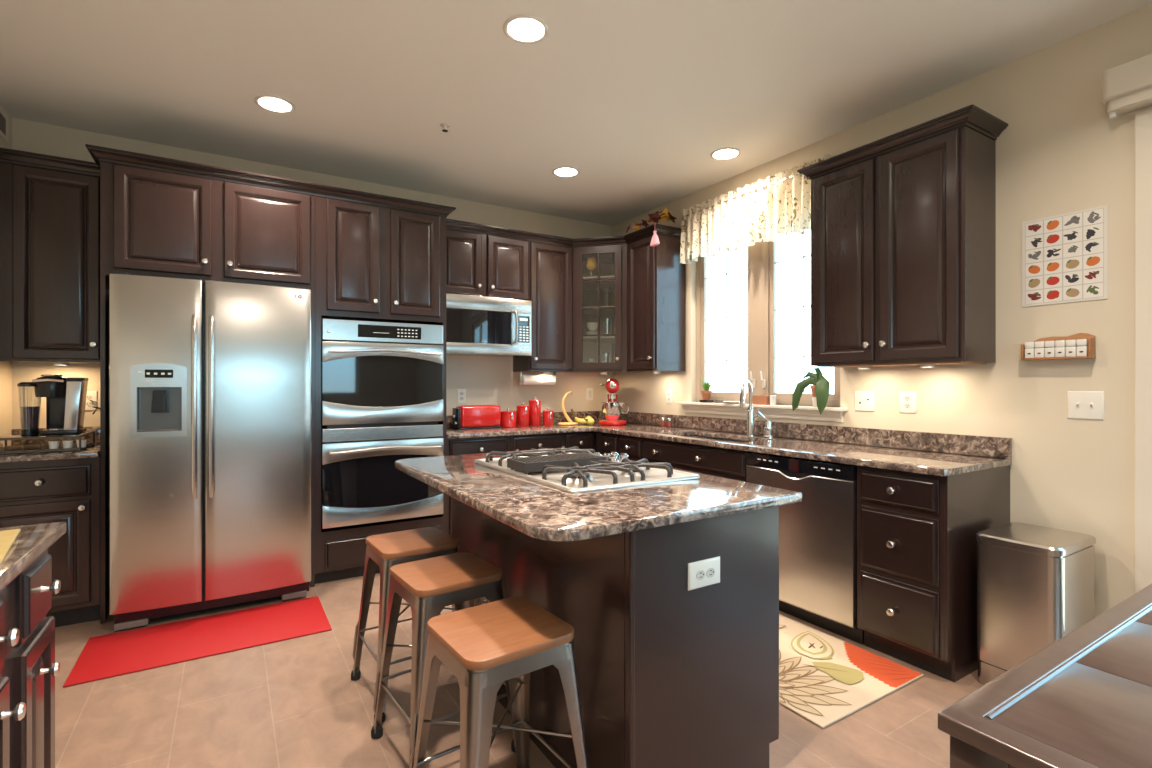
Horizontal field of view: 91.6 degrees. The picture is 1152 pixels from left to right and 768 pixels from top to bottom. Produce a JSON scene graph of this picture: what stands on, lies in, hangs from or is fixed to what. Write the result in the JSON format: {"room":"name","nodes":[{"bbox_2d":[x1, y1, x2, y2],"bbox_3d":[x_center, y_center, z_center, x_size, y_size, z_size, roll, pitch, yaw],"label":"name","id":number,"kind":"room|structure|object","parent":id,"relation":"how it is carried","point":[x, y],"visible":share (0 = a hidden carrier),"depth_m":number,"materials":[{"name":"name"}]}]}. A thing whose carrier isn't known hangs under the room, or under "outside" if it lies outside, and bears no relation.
{"room":"kitchen","nodes":[
{"label":"kitchen","id":0,"kind":"room"},
{"bbox_2d":[0,103,11,447],"bbox_3d":[-1.185,-0.131,-0.241,0.150,2.797,8.037,0,0,-32],"label":"wall","id":1,"kind":"structure","parent":0,"point":[5,367],"depth_m":3.13,"materials":[{"name":"beige paint"}]},
{"bbox_2d":[0,107,7,142],"bbox_3d":[-3.081,-1.422,2.974,0.008,0.150,0.380,0,0,-32],"label":"air vent","id":2,"kind":"object","parent":1,"relation":"in","point":[3,116],"visible":1,"depth_m":3.08,"materials":[{"name":"metal"}]},
{"bbox_2d":[12,118,611,449],"bbox_3d":[-1.483,-0.131,4.388,4.515,2.797,0.150,0,0,-32],"label":"wall","id":3,"kind":"structure","parent":0,"point":[487,380],"depth_m":4.57,"materials":[{"name":"beige paint"}]},
{"bbox_2d":[0,147,99,363],"bbox_3d":[-2.937,-0.680,3.188,0.475,1.116,0.358,0,0,-32],"label":"upper cabinet","id":4,"kind":"object","parent":3,"relation":"attached to","point":[50,205],"visible":0.84,"depth_m":3.06,"materials":[{"name":"brown wood"}]},
{"bbox_2d":[11,426,99,445],"bbox_3d":[-3.026,0.305,3.332,0.476,0.094,0.020,0,0,-32],"label":"backsplash","id":5,"kind":"structure","parent":3,"relation":"attached to","point":[96,429],"depth_m":3.29,"materials":[{"name":"stone"}]},
{"bbox_2d":[85,391,96,410],"bbox_3d":[-2.946,0.103,3.389,0.075,0.118,0.009,0,0,-32],"label":"electrical outlet","id":6,"kind":"object","parent":3,"relation":"attached to","point":[91,395],"visible":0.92,"depth_m":3.39,"materials":[{"name":"white plastic"}]},
{"bbox_2d":[100,161,314,623],"bbox_3d":[-2.216,0.045,3.463,1.035,2.445,0.648,0,0,-32],"label":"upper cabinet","id":7,"kind":"object","parent":3,"relation":"attached to","point":[153,222],"visible":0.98,"depth_m":3.16,"materials":[{"name":"brown wood"}]},
{"bbox_2d":[85,144,455,216],"bbox_3d":[-1.856,-1.208,3.687,1.986,0.060,0.648,0,0,-32],"label":"crown molding","id":8,"kind":"structure","parent":7,"relation":"on","point":[98,153],"depth_m":3.31,"materials":[{"name":"brown wood"}]},
{"bbox_2d":[457,389,465,402],"bbox_3d":[-0.946,0.100,4.627,0.075,0.118,0.009,0,0,-32],"label":"electrical outlet","id":9,"kind":"object","parent":3,"relation":"attached to","point":[461,393],"visible":1,"depth_m":4.62,"materials":[{"name":"white plastic"}]},
{"bbox_2d":[446,229,528,300],"bbox_3d":[-0.793,-0.928,4.513,0.790,0.498,0.362,0,0,-32],"label":"upper cabinet","id":10,"kind":"object","parent":3,"relation":"attached to","point":[477,264],"visible":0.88,"depth_m":4.41,"materials":[{"name":"brown wood"}]},
{"bbox_2d":[446,293,530,356],"bbox_3d":[-0.765,-0.453,4.477,0.760,0.447,0.452,0,0,-32],"label":"microwave","id":11,"kind":"object","parent":10,"relation":"attached to","point":[475,325],"visible":0.94,"depth_m":4.33,"materials":[{"name":"metal"}]},
{"bbox_2d":[513,241,571,372],"bbox_3d":[-0.277,-0.640,4.832,0.420,1.073,0.362,0,0,-32],"label":"upper cabinet","id":12,"kind":"object","parent":3,"relation":"attached to","point":[550,266],"visible":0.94,"depth_m":4.71,"materials":[{"name":"brown wood"}]},
{"bbox_2d":[519,372,555,384],"bbox_3d":[-0.329,-0.047,4.818,0.342,0.110,0.090,0,0,-32],"label":"paper towel holder","id":13,"kind":"object","parent":12,"relation":"attached to","point":[524,379],"visible":1,"depth_m":4.78,"materials":[{"name":"white"}]},
{"bbox_2d":[586,388,592,399],"bbox_3d":[0.131,0.096,5.292,0.075,0.118,0.010,0,0,-32],"label":"electrical outlet","id":14,"kind":"object","parent":3,"relation":"attached to","point":[589,391],"visible":1,"depth_m":5.28,"materials":[{"name":"white plastic"}]},
{"bbox_2d":[557,244,638,372],"bbox_3d":[0.248,-0.640,4.990,0.635,1.073,0.646,0,0,-32],"label":"upper cabinet","id":15,"kind":"object","parent":3,"relation":"attached to","point":[588,306],"visible":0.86,"depth_m":4.83,"materials":[{"name":"brown wood"}]},
{"bbox_2d":[586,257,596,275],"bbox_3d":[0.135,-1.012,4.897,0.090,0.170,0.090,0,0,-32],"label":"goblet","id":16,"kind":"object","parent":15,"relation":"on","point":[591,265],"visible":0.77,"depth_m":4.87,"materials":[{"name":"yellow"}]},
{"bbox_2d":[583,275,614,289],"bbox_3d":[0.248,-0.919,4.989,0.602,0.015,0.617,0,0,-32],"label":"shelf","id":17,"kind":"object","parent":15,"relation":"attached to","point":[606,284],"depth_m":5.08,"materials":[{"name":"wood"}]},
{"bbox_2d":[583,306,614,315],"bbox_3d":[0.248,-0.659,4.989,0.602,0.015,0.617,0,0,-32],"label":"shelf","id":18,"kind":"object","parent":15,"relation":"attached to","point":[603,310],"depth_m":5.04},
{"bbox_2d":[583,336,614,342],"bbox_3d":[0.248,-0.400,4.989,0.602,0.015,0.617,0,0,-32],"label":"shelf","id":19,"kind":"object","parent":15,"relation":"attached to","point":[606,339],"depth_m":4.94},
{"bbox_2d":[55,573,982,767],"bbox_3d":[0.671,1.318,0.907,4.515,0.100,8.337,0,0,-32],"label":"floor","id":20,"kind":"structure","parent":0,"point":[294,702],"depth_m":2.16,"materials":[{"name":"tile"}]},
{"bbox_2d":[0,600,25,767],"bbox_3d":[-1.254,0.827,0.699,0.720,0.882,0.608,0,0,-32],"label":"base cabinet","id":21,"kind":"object","parent":20,"relation":"on","point":[12,638],"visible":1,"depth_m":1.08,"materials":[{"name":"brown wood"}]},
{"bbox_2d":[0,522,65,591],"bbox_3d":[-1.187,0.369,0.573,0.702,0.030,1.623,0,0,-32],"label":"countertop","id":22,"kind":"structure","parent":21,"relation":"on","point":[32,541],"depth_m":1.24,"materials":[{"name":"stone"}]},
{"bbox_2d":[0,529,20,564],"bbox_3d":[-1.422,0.350,1.008,0.569,0.006,0.414,0,0,-40],"label":"cutting board","id":23,"kind":"object","parent":22,"relation":"on","point":[7,537],"visible":1,"depth_m":1.24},
{"bbox_2d":[0,549,60,767],"bbox_3d":[-1.504,0.827,1.104,0.720,0.882,0.340,0,0,-32],"label":"base cabinet","id":24,"kind":"object","parent":20,"relation":"on","point":[31,668],"visible":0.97,"depth_m":1.26,"materials":[{"name":"brown wood"}]},
{"bbox_2d":[0,456,99,626],"bbox_3d":[-2.864,0.827,3.069,0.475,0.882,0.638,0,0,-32],"label":"base cabinet","id":25,"kind":"object","parent":20,"relation":"on","point":[62,490],"visible":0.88,"depth_m":2.89,"materials":[{"name":"brown wood"}]},
{"bbox_2d":[0,442,99,462],"bbox_3d":[-2.864,0.369,3.070,0.476,0.030,0.636,0,0,-32],"label":"countertop","id":26,"kind":"structure","parent":25,"relation":"on","point":[93,451],"depth_m":2.85,"materials":[{"name":"stone"}]},
{"bbox_2d":[0,442,91,452],"bbox_3d":[-2.869,0.341,3.012,0.358,0.006,0.338,0,0,-32],"label":"tray","id":27,"kind":"object","parent":26,"relation":"on","point":[38,448],"depth_m":2.93,"materials":[{"name":"grey metal"}]},
{"bbox_2d":[0,431,92,438],"bbox_3d":[-2.868,0.274,3.011,0.366,0.008,0.356,0,0,-32],"label":"shelf","id":28,"kind":"object","parent":26,"relation":"attached to","point":[8,435],"depth_m":2.94,"materials":[{"name":"black glass"}]},
{"bbox_2d":[0,431,94,453],"bbox_3d":[-2.868,0.311,3.011,0.380,0.082,0.370,0,0,-32],"label":"pod drawer","id":29,"kind":"object","parent":26,"relation":"on","point":[15,449],"visible":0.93,"depth_m":2.93,"materials":[{"name":"grey metal"}]},
{"bbox_2d":[48,440,59,448],"bbox_3d":[-2.728,0.317,2.928,0.050,0.041,0.050,0,0,-32],"label":"pod","id":30,"kind":"object","parent":29,"relation":"in","point":[54,444],"visible":1,"depth_m":2.91,"materials":[{"name":"white plastic"}]},
{"bbox_2d":[17,374,99,434],"bbox_3d":[-2.876,0.109,3.160,0.292,0.322,0.474,0,0,-21],"label":"coffee maker","id":31,"kind":"object","parent":29,"relation":"on","point":[65,397],"visible":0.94,"depth_m":3.01,"materials":[{"name":"black plastic"}]},
{"bbox_2d":[62,440,73,447],"bbox_3d":[-2.682,0.317,2.957,0.050,0.041,0.050,0,0,-32],"label":"pod","id":32,"kind":"object","parent":29,"relation":"in","point":[66,443],"visible":1,"depth_m":2.94,"materials":[{"name":"white plastic"}]},
{"bbox_2d":[76,439,87,447],"bbox_3d":[-2.635,0.317,2.985,0.050,0.041,0.050,0,0,-32],"label":"pod","id":33,"kind":"object","parent":29,"relation":"in","point":[83,441],"visible":0.94,"depth_m":2.97,"materials":[{"name":"white plastic"}]},
{"bbox_2d":[63,596,331,686],"bbox_3d":[-1.837,1.263,2.834,1.040,0.008,0.528,0,0,-32],"label":"kitchen mat","id":34,"kind":"object","parent":20,"relation":"on","point":[130,651],"visible":1,"depth_m":2.77,"materials":[{"name":"red rubber"}]},
{"bbox_2d":[109,271,310,630],"bbox_3d":[-2.125,0.348,3.338,0.922,1.837,0.906,0,0,-32],"label":"refrigerator","id":35,"kind":"object","parent":20,"relation":"on","point":[210,385],"visible":1,"depth_m":3.00,"materials":[{"name":"silver metal"}]},
{"bbox_2d":[315,196,445,583],"bbox_3d":[-1.415,0.045,3.959,0.845,2.445,0.648,0,0,-32],"label":"tall cabinet","id":36,"kind":"object","parent":20,"relation":"on","point":[373,263],"visible":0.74,"depth_m":3.67,"materials":[{"name":"brown wood"}]},
{"bbox_2d":[321,319,442,528],"bbox_3d":[-1.393,0.248,3.929,0.776,1.316,0.652,0,0,-32],"label":"double oven","id":37,"kind":"object","parent":36,"relation":"in","point":[382,382],"visible":0.99,"depth_m":3.69,"materials":[{"name":"silver metal"}]},
{"bbox_2d":[351,527,458,722],"bbox_3d":[-0.692,0.961,2.364,0.408,0.614,0.408,0,0,-35],"label":"counter stool","id":38,"kind":"object","parent":20,"relation":"on","point":[387,550],"visible":0.52,"depth_m":2.30,"materials":[{"name":"brown wood"}]},
{"bbox_2d":[371,552,515,762],"bbox_3d":[-0.460,0.961,1.979,0.408,0.614,0.408,0,0,-37],"label":"counter stool","id":39,"kind":"object","parent":20,"relation":"on","point":[429,585],"visible":0.63,"depth_m":1.91,"materials":[{"name":"brown wood"}]},
{"bbox_2d":[446,436,510,535],"bbox_3d":[-0.844,0.827,4.318,0.499,0.882,0.638,0,0,-32],"label":"base cabinet","id":40,"kind":"object","parent":20,"relation":"on","point":[476,445],"visible":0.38,"depth_m":4.04,"materials":[{"name":"brown wood"}]},
{"bbox_2d":[409,597,587,767],"bbox_3d":[-0.208,0.961,1.524,0.408,0.614,0.408,0,0,-36],"label":"counter stool","id":41,"kind":"object","parent":20,"relation":"on","point":[485,646],"visible":1,"depth_m":1.47,"materials":[{"name":"brown wood"}]},
{"bbox_2d":[511,433,562,450],"bbox_3d":[-0.436,0.827,4.570,0.457,0.882,0.638,0,0,-32],"label":"base cabinet","id":42,"kind":"object","parent":20,"relation":"on","point":[552,440],"visible":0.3,"depth_m":4.32,"materials":[{"name":"brown wood"}]},
{"bbox_2d":[563,431,593,452],"bbox_3d":[-0.115,0.827,4.769,0.294,0.882,0.638,0,0,-32],"label":"base cabinet","id":43,"kind":"object","parent":20,"relation":"on","point":[583,440],"visible":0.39,"depth_m":4.52,"materials":[{"name":"brown wood"}]},
{"bbox_2d":[595,431,619,454],"bbox_3d":[0.476,0.827,4.610,0.646,0.882,0.336,0,0,-32],"label":"base cabinet","id":44,"kind":"object","parent":20,"relation":"on","point":[604,442],"visible":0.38,"depth_m":4.44,"materials":[{"name":"brown wood"}]},
{"bbox_2d":[452,497,779,767],"bbox_3d":[0.052,0.827,2.277,0.658,0.882,1.422,0,0,-32],"label":"kitchen island","id":45,"kind":"object","parent":20,"relation":"on","point":[670,675],"visible":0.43,"depth_m":1.67,"materials":[{"name":"brown wood"}]},
{"bbox_2d":[395,448,801,541],"bbox_3d":[-0.065,0.369,2.224,0.950,0.030,1.530,0,0,-32],"label":"island countertop","id":46,"kind":"structure","parent":45,"relation":"on","point":[540,511],"depth_m":1.72,"materials":[{"name":"stone"}]},
{"bbox_2d":[475,446,699,492],"bbox_3d":[0.005,0.327,2.326,0.576,0.053,0.860,0,0,-32],"label":"gas cooktop","id":47,"kind":"object","parent":46,"relation":"in","point":[574,469],"visible":1,"depth_m":2.15,"materials":[{"name":"metal"}]},
{"bbox_2d":[688,556,719,590],"bbox_3d":[0.378,0.555,1.641,0.128,0.078,0.009,0,0,-32],"label":"electrical outlet","id":48,"kind":"object","parent":45,"relation":"attached to","point":[706,572],"visible":1,"depth_m":1.64,"materials":[{"name":"white plastic"}]},
{"bbox_2d":[696,570,704,579],"bbox_3d":[0.362,0.555,1.628,0.034,0.029,0.002,0,0,-32],"label":"socket","id":49,"kind":"object","parent":48,"relation":"attached to","point":[700,574],"depth_m":1.63,"materials":[{"name":"grey"}]},
{"bbox_2d":[706,567,714,577],"bbox_3d":[0.397,0.555,1.649,0.034,0.029,0.002,0,0,-32],"label":"socket","id":50,"kind":"object","parent":48,"relation":"attached to","point":[710,571],"depth_m":1.65,"materials":[{"name":"grey"}]},
{"bbox_2d":[620,435,643,460],"bbox_3d":[0.643,0.827,4.341,0.646,0.882,0.293,0,0,-32],"label":"base cabinet","id":51,"kind":"object","parent":20,"relation":"on","point":[632,446],"visible":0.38,"depth_m":4.16,"materials":[{"name":"brown wood"}]},
{"bbox_2d":[643,435,747,481],"bbox_3d":[0.974,0.827,3.805,0.646,0.882,0.962,0,0,-32],"label":"base cabinet","id":52,"kind":"object","parent":20,"relation":"on","point":[708,460],"visible":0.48,"depth_m":3.57,"materials":[{"name":"brown wood"}]},
{"bbox_2d":[446,421,1011,476],"bbox_3d":[0.421,0.369,3.556,1.850,0.030,3.266,0,0,-32],"label":"countertop","id":53,"kind":"structure","parent":52,"relation":"on","point":[943,464],"depth_m":3.12,"materials":[{"name":"stone"}]},
{"bbox_2d":[452,405,500,429],"bbox_3d":[-0.795,0.261,4.464,0.382,0.184,0.140,0,0,-33],"label":"toaster","id":54,"kind":"object","parent":53,"relation":"on","point":[464,417],"visible":1,"depth_m":4.40,"materials":[{"name":"red metal"}]},
{"bbox_2d":[500,408,516,427],"bbox_3d":[-0.555,0.276,4.595,0.135,0.154,0.135,0,0,13],"label":"canister","id":55,"kind":"object","parent":53,"relation":"on","point":[508,418],"visible":0.92,"depth_m":4.54,"materials":[{"name":"red ceramic"}]},
{"bbox_2d":[516,403,528,426],"bbox_3d":[-0.444,0.256,4.681,0.110,0.194,0.110,0,0,13],"label":"canister","id":56,"kind":"object","parent":53,"relation":"on","point":[522,415],"visible":1,"depth_m":4.63,"materials":[{"name":"red ceramic"}]},
{"bbox_2d":[528,397,540,425],"bbox_3d":[-0.350,0.233,4.757,0.106,0.240,0.106,0,0,13],"label":"canister","id":57,"kind":"object","parent":53,"relation":"on","point":[534,405],"visible":0.98,"depth_m":4.71,"materials":[{"name":"red ceramic"}]},
{"bbox_2d":[542,408,552,425],"bbox_3d":[-0.240,0.278,4.779,0.092,0.150,0.092,0,0,13],"label":"canister","id":58,"kind":"object","parent":53,"relation":"on","point":[547,414],"visible":1,"depth_m":4.74,"materials":[{"name":"red ceramic"}]},
{"bbox_2d":[558,391,577,424],"bbox_3d":[-0.069,0.207,4.873,0.184,0.292,0.147,0,0,-32],"label":"holder","id":59,"kind":"object","parent":53,"relation":"on","point":[570,422],"visible":1,"depth_m":4.87,"materials":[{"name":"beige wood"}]},
{"bbox_2d":[571,409,590,423],"bbox_3d":[0.043,0.284,4.960,0.229,0.138,0.123,0,0,-32],"label":"banana bunch","id":60,"kind":"object","parent":53,"relation":"on","point":[581,421],"visible":0.84,"depth_m":4.90,"materials":[{"name":"yellow"}]},
{"bbox_2d":[598,378,628,424],"bbox_3d":[0.334,0.151,4.968,0.272,0.404,0.397,0,0,4],"label":"stand mixer","id":61,"kind":"object","parent":53,"relation":"on","point":[612,410],"visible":1,"depth_m":4.82,"materials":[{"name":"red metal"}]},
{"bbox_2d":[601,402,628,420],"bbox_3d":[0.327,0.238,4.897,0.222,0.158,0.202,0,0,-32],"label":"bowl","id":62,"kind":"object","parent":61,"relation":"on","point":[612,411],"depth_m":4.83,"materials":[{"name":"silver metal"}]},
{"bbox_2d":[687,435,747,442],"bbox_3d":[0.938,0.479,3.802,0.359,0.182,0.784,0,0,-32],"label":"sink","id":63,"kind":"object","parent":53,"relation":"in","point":[692,435],"visible":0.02,"depth_m":4.00,"materials":[{"name":"metal"}]},
{"bbox_2d":[739,379,758,435],"bbox_3d":[1.143,0.162,3.746,0.195,0.384,0.110,0,0,-32],"label":"faucet","id":64,"kind":"object","parent":53,"relation":"on","point":[751,417],"visible":1,"depth_m":3.78,"materials":[{"name":"silver metal"}]},
{"bbox_2d":[758,412,773,437],"bbox_3d":[1.260,0.269,3.702,0.070,0.170,0.099,0,0,-32],"label":"soap dispenser","id":65,"kind":"object","parent":53,"relation":"on","point":[768,428],"visible":1,"depth_m":3.67,"materials":[{"name":"silver metal"}]},
{"bbox_2d":[746,451,863,644],"bbox_3d":[1.394,0.828,3.108,0.588,0.876,0.656,0,0,-32],"label":"dishwasher","id":66,"kind":"object","parent":20,"relation":"on","point":[818,533],"visible":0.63,"depth_m":2.84,"materials":[{"name":"silver metal"}]},
{"bbox_2d":[779,614,923,728],"bbox_3d":[0.910,1.260,2.722,0.708,0.013,1.128,0,0,-32],"label":"floral rug","id":67,"kind":"object","parent":20,"relation":"on","point":[824,679],"visible":0.52,"depth_m":2.42,"materials":[{"name":"beige fabric"}]},
{"bbox_2d":[857,465,1009,681],"bbox_3d":[1.682,0.827,2.660,0.646,0.882,0.399,0,0,-32],"label":"base cabinet","id":68,"kind":"object","parent":20,"relation":"on","point":[917,542],"visible":0.94,"depth_m":2.46,"materials":[{"name":"brown wood"}]},
{"bbox_2d":[976,522,1095,684],"bbox_3d":[1.924,0.948,2.354,0.406,0.639,0.296,0,0,-32],"label":"trash can","id":69,"kind":"object","parent":20,"relation":"on","point":[1036,584],"visible":0.6,"depth_m":2.26,"materials":[{"name":"metal"}]},
{"bbox_2d":[938,584,1151,767],"bbox_3d":[1.660,0.891,0.929,1.900,0.751,1.073,0,0,-32],"label":"dining table","id":70,"kind":"object","parent":20,"relation":"on","point":[1084,700],"visible":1,"depth_m":0.90,"materials":[{"name":"brown wood"}]},
{"bbox_2d":[0,0,1151,225],"bbox_3d":[0.671,-1.579,0.907,4.515,0.100,8.337,0,0,-32],"label":"ceiling","id":71,"kind":"structure","parent":0,"point":[637,97],"depth_m":2.79,"materials":[{"name":"white paint"}]},
{"bbox_2d":[254,95,294,112],"bbox_3d":[-1.643,-1.525,3.058,0.196,0.008,0.196,0,0,-32],"label":"recessed light","id":72,"kind":"object","parent":71,"relation":"in","point":[271,103],"visible":1,"depth_m":3.05,"materials":[{"name":"white glass"}]},
{"bbox_2d":[259,97,290,111],"bbox_3d":[-1.643,-1.524,3.058,0.155,0.001,0.155,0,0,-32],"label":"diffuser","id":73,"kind":"object","parent":72,"relation":"attached to","point":[274,104],"depth_m":3.06,"materials":[{"name":"plastic"}]},
{"bbox_2d":[440,123,449,131],"bbox_3d":[-0.773,-1.512,3.309,0.056,0.034,0.056,0,0,-32],"label":"sprinkler head","id":74,"kind":"object","parent":71,"relation":"attached to","point":[444,125],"visible":1,"depth_m":3.30},
{"bbox_2d":[503,14,548,43],"bbox_3d":[-0.215,-1.525,2.414,0.196,0.008,0.196,0,0,-32],"label":"recessed light","id":75,"kind":"object","parent":71,"relation":"in","point":[530,30],"visible":1,"depth_m":2.41,"materials":[{"name":"white glass"}]},
{"bbox_2d":[508,18,543,40],"bbox_3d":[-0.215,-1.524,2.414,0.155,0.001,0.155,0,0,-32],"label":"diffuser","id":76,"kind":"object","parent":75,"relation":"attached to","point":[524,29],"depth_m":2.41,"materials":[{"name":"plastic"}]},
{"bbox_2d":[552,166,579,176],"bbox_3d":[-0.072,-1.525,4.034,0.196,0.008,0.196,0,0,-32],"label":"recessed light","id":77,"kind":"object","parent":71,"relation":"in","point":[565,171],"visible":1,"depth_m":4.02,"materials":[{"name":"white glass"}]},
{"bbox_2d":[555,168,576,175],"bbox_3d":[-0.072,-1.524,4.034,0.155,0.001,0.155,0,0,-32],"label":"diffuser","id":78,"kind":"object","parent":77,"relation":"attached to","point":[564,171],"depth_m":4.04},
{"bbox_2d":[710,147,740,159],"bbox_3d":[0.992,-1.525,3.718,0.196,0.008,0.196,0,0,-32],"label":"recessed light","id":79,"kind":"object","parent":71,"relation":"in","point":[727,153],"visible":1,"depth_m":3.71,"materials":[{"name":"white glass"}]},
{"bbox_2d":[714,149,737,158],"bbox_3d":[0.992,-1.524,3.718,0.155,0.001,0.155,0,0,-32],"label":"diffuser","id":80,"kind":"object","parent":79,"relation":"attached to","point":[723,154],"depth_m":3.72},
{"bbox_2d":[612,4,1151,617],"bbox_3d":[2.527,-0.131,2.055,0.150,2.797,8.037,0,0,-32],"label":"wall","id":81,"kind":"structure","parent":0,"point":[1059,151],"depth_m":2.56,"materials":[{"name":"beige paint"}]},
{"bbox_2d":[650,223,659,246],"bbox_3d":[0.611,-1.159,4.327,0.078,0.183,0.118,0,0,12],"label":"sachet","id":82,"kind":"object","parent":81,"relation":"hanging from","point":[655,240],"visible":1,"depth_m":4.29,"materials":[{"name":"pink fabric"}]},
{"bbox_2d":[627,234,685,371],"bbox_3d":[0.638,-0.640,4.623,0.356,1.073,0.385,0,0,-32],"label":"upper cabinet","id":83,"kind":"object","parent":81,"relation":"attached to","point":[656,276],"visible":0.9,"depth_m":4.49,"materials":[{"name":"brown wood"}]},
{"bbox_2d":[446,218,680,247],"bbox_3d":[-0.065,-1.208,4.554,1.952,0.060,0.579,0,0,-5],"label":"crown molding","id":84,"kind":"structure","parent":83,"relation":"on","point":[452,224],"depth_m":4.53,"materials":[{"name":"brown wood"}]},
{"bbox_2d":[626,207,676,231],"bbox_3d":[0.578,-1.319,4.529,0.476,0.156,0.209,0,0,30],"label":"leaf garland","id":85,"kind":"object","parent":84,"relation":"on","point":[666,215],"visible":0.83,"depth_m":4.46,"materials":[{"name":"red"}]},
{"bbox_2d":[666,390,672,403],"bbox_3d":[0.785,0.108,4.719,0.009,0.118,0.075,0,0,-32],"label":"electrical outlet","id":86,"kind":"object","parent":81,"relation":"attached to","point":[669,393],"visible":1,"depth_m":4.71,"materials":[{"name":"white plastic"}]},
{"bbox_2d":[446,411,1011,458],"bbox_3d":[0.421,0.304,3.557,1.849,0.096,3.264,0,0,-32],"label":"backsplash","id":87,"kind":"structure","parent":81,"relation":"attached to","point":[999,447],"depth_m":3.37,"materials":[{"name":"stone"}]},
{"bbox_2d":[680,154,831,263],"bbox_3d":[1.205,-1.166,3.923,0.129,0.441,1.301,0,0,-32],"label":"window valance","id":88,"kind":"object","parent":81,"relation":"attached to","point":[780,203],"visible":0.87,"depth_m":3.90,"materials":[{"name":"fabric"}]},
{"bbox_2d":[675,401,847,421],"bbox_3d":[1.269,0.185,3.989,0.195,0.085,1.450,0,0,-32],"label":"window sill","id":89,"kind":"structure","parent":81,"relation":"attached to","point":[774,411],"depth_m":3.78,"materials":[{"name":"beige paint"}]},
{"bbox_2d":[699,400,713,402],"bbox_3d":[1.009,0.133,4.328,0.116,0.018,0.116,0,0,-32],"label":"saucer","id":90,"kind":"object","parent":89,"relation":"on","point":[702,401],"visible":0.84,"depth_m":4.28,"materials":[{"name":"ceramic"}]},
{"bbox_2d":[701,380,712,399],"bbox_3d":[1.017,0.043,4.334,0.101,0.156,0.157,0,0,0],"label":"potted plant","id":91,"kind":"object","parent":90,"relation":"on","point":[706,394],"visible":1,"depth_m":4.30,"materials":[{"name":"green plant"}]},
{"bbox_2d":[753,396,769,404],"bbox_3d":[1.292,0.112,3.880,0.090,0.060,0.140,0,0,-32],"label":"planter box","id":92,"kind":"object","parent":89,"relation":"on","point":[757,400],"visible":0.63,"depth_m":3.83,"materials":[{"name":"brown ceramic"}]},
{"bbox_2d":[770,395,775,404],"bbox_3d":[1.333,0.105,3.794,0.040,0.075,0.040,0,0,-32],"label":"candle","id":93,"kind":"object","parent":89,"relation":"on","point":[772,397],"visible":0.98,"depth_m":3.78,"materials":[{"name":"white wax"}]},
{"bbox_2d":[792,368,829,414],"bbox_3d":[1.489,0.042,3.495,0.138,0.290,0.242,0,0,-32],"label":"potted plant","id":94,"kind":"object","parent":89,"relation":"on","point":[820,386],"visible":0.99,"depth_m":3.47,"materials":[{"name":"green plant"}]},
{"bbox_2d":[696,229,839,406],"bbox_3d":[1.315,-0.514,3.983,0.102,1.315,1.290,0,0,-32],"label":"window","id":95,"kind":"structure","parent":81,"relation":"in","point":[762,256],"depth_m":3.99,"materials":[{"name":"beige paint"}]},
{"bbox_2d":[855,391,874,411],"bbox_3d":[1.682,0.100,3.269,0.008,0.118,0.118,0,0,-32],"label":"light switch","id":96,"kind":"object","parent":81,"relation":"attached to","point":[864,400],"visible":1,"depth_m":3.26,"materials":[{"name":"white plastic"}]},
{"bbox_2d":[797,104,1007,367],"bbox_3d":[1.669,-0.668,2.957,0.356,1.140,0.902,0,0,-32],"label":"upper cabinet","id":97,"kind":"object","parent":81,"relation":"attached to","point":[903,223],"visible":1,"depth_m":2.74,"materials":[{"name":"brown wood"}]},
{"bbox_2d":[899,391,916,412],"bbox_3d":[1.811,0.100,3.061,0.009,0.118,0.090,0,0,-32],"label":"electrical outlet","id":98,"kind":"object","parent":81,"relation":"attached to","point":[907,400],"visible":1,"depth_m":3.06,"materials":[{"name":"white plastic"}]},
{"bbox_2d":[1021,333,1095,359],"bbox_3d":[2.136,-0.166,2.489,0.057,0.112,0.248,0,0,-32],"label":"spice rack","id":99,"kind":"object","parent":81,"relation":"attached to","point":[1080,345],"visible":1,"depth_m":2.46,"materials":[{"name":"brown wood"}]},
{"bbox_2d":[1022,205,1107,306],"bbox_3d":[2.165,-0.558,2.492,0.005,0.396,0.300,0,0,-32],"label":"poster","id":100,"kind":"object","parent":81,"relation":"attached to","point":[1065,256],"visible":1,"depth_m":2.48,"materials":[{"name":"beige paper"}]},
{"bbox_2d":[1067,391,1103,419],"bbox_3d":[2.199,0.092,2.422,0.020,0.122,0.122,0,0,-32],"label":"light switch","id":101,"kind":"object","parent":81,"relation":"attached to","point":[1089,405],"visible":1,"depth_m":2.42,"materials":[{"name":"white plastic"}]},
{"bbox_2d":[1102,54,1151,118],"bbox_3d":[2.808,-1.187,1.340,0.125,0.180,2.325,0,0,-32],"label":"blind valance","id":102,"kind":"object","parent":81,"relation":"attached to","point":[1127,87],"visible":1,"depth_m":2.23,"materials":[{"name":"beige paint"}]},
{"bbox_2d":[1135,109,1151,592],"bbox_3d":[2.869,0.083,1.361,0.038,2.370,2.195,0,0,-32],"label":"trim","id":103,"kind":"structure","parent":81,"relation":"attached to","point":[1143,120],"depth_m":2.26,"materials":[{"name":"beige paint"}]},
{"bbox_3d":[0.145,-0.437,4.916,0.120,0.011,0.120,0,0,-32],"label":"plate","id":104,"kind":"object","parent":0,"visible":0},
{"bbox_3d":[0.145,-0.449,4.916,0.120,0.011,0.120,0,0,-32],"label":"plate","id":105,"kind":"object","parent":104,"relation":"on","visible":0},
{"bbox_2d":[587,325,597,330],"bbox_3d":[0.145,-0.490,4.916,0.104,0.045,0.104,0,0,-32],"label":"bowl","id":106,"kind":"object","parent":105,"relation":"on","point":[590,327],"visible":0.98,"depth_m":4.88,"materials":[{"name":"white ceramic"}]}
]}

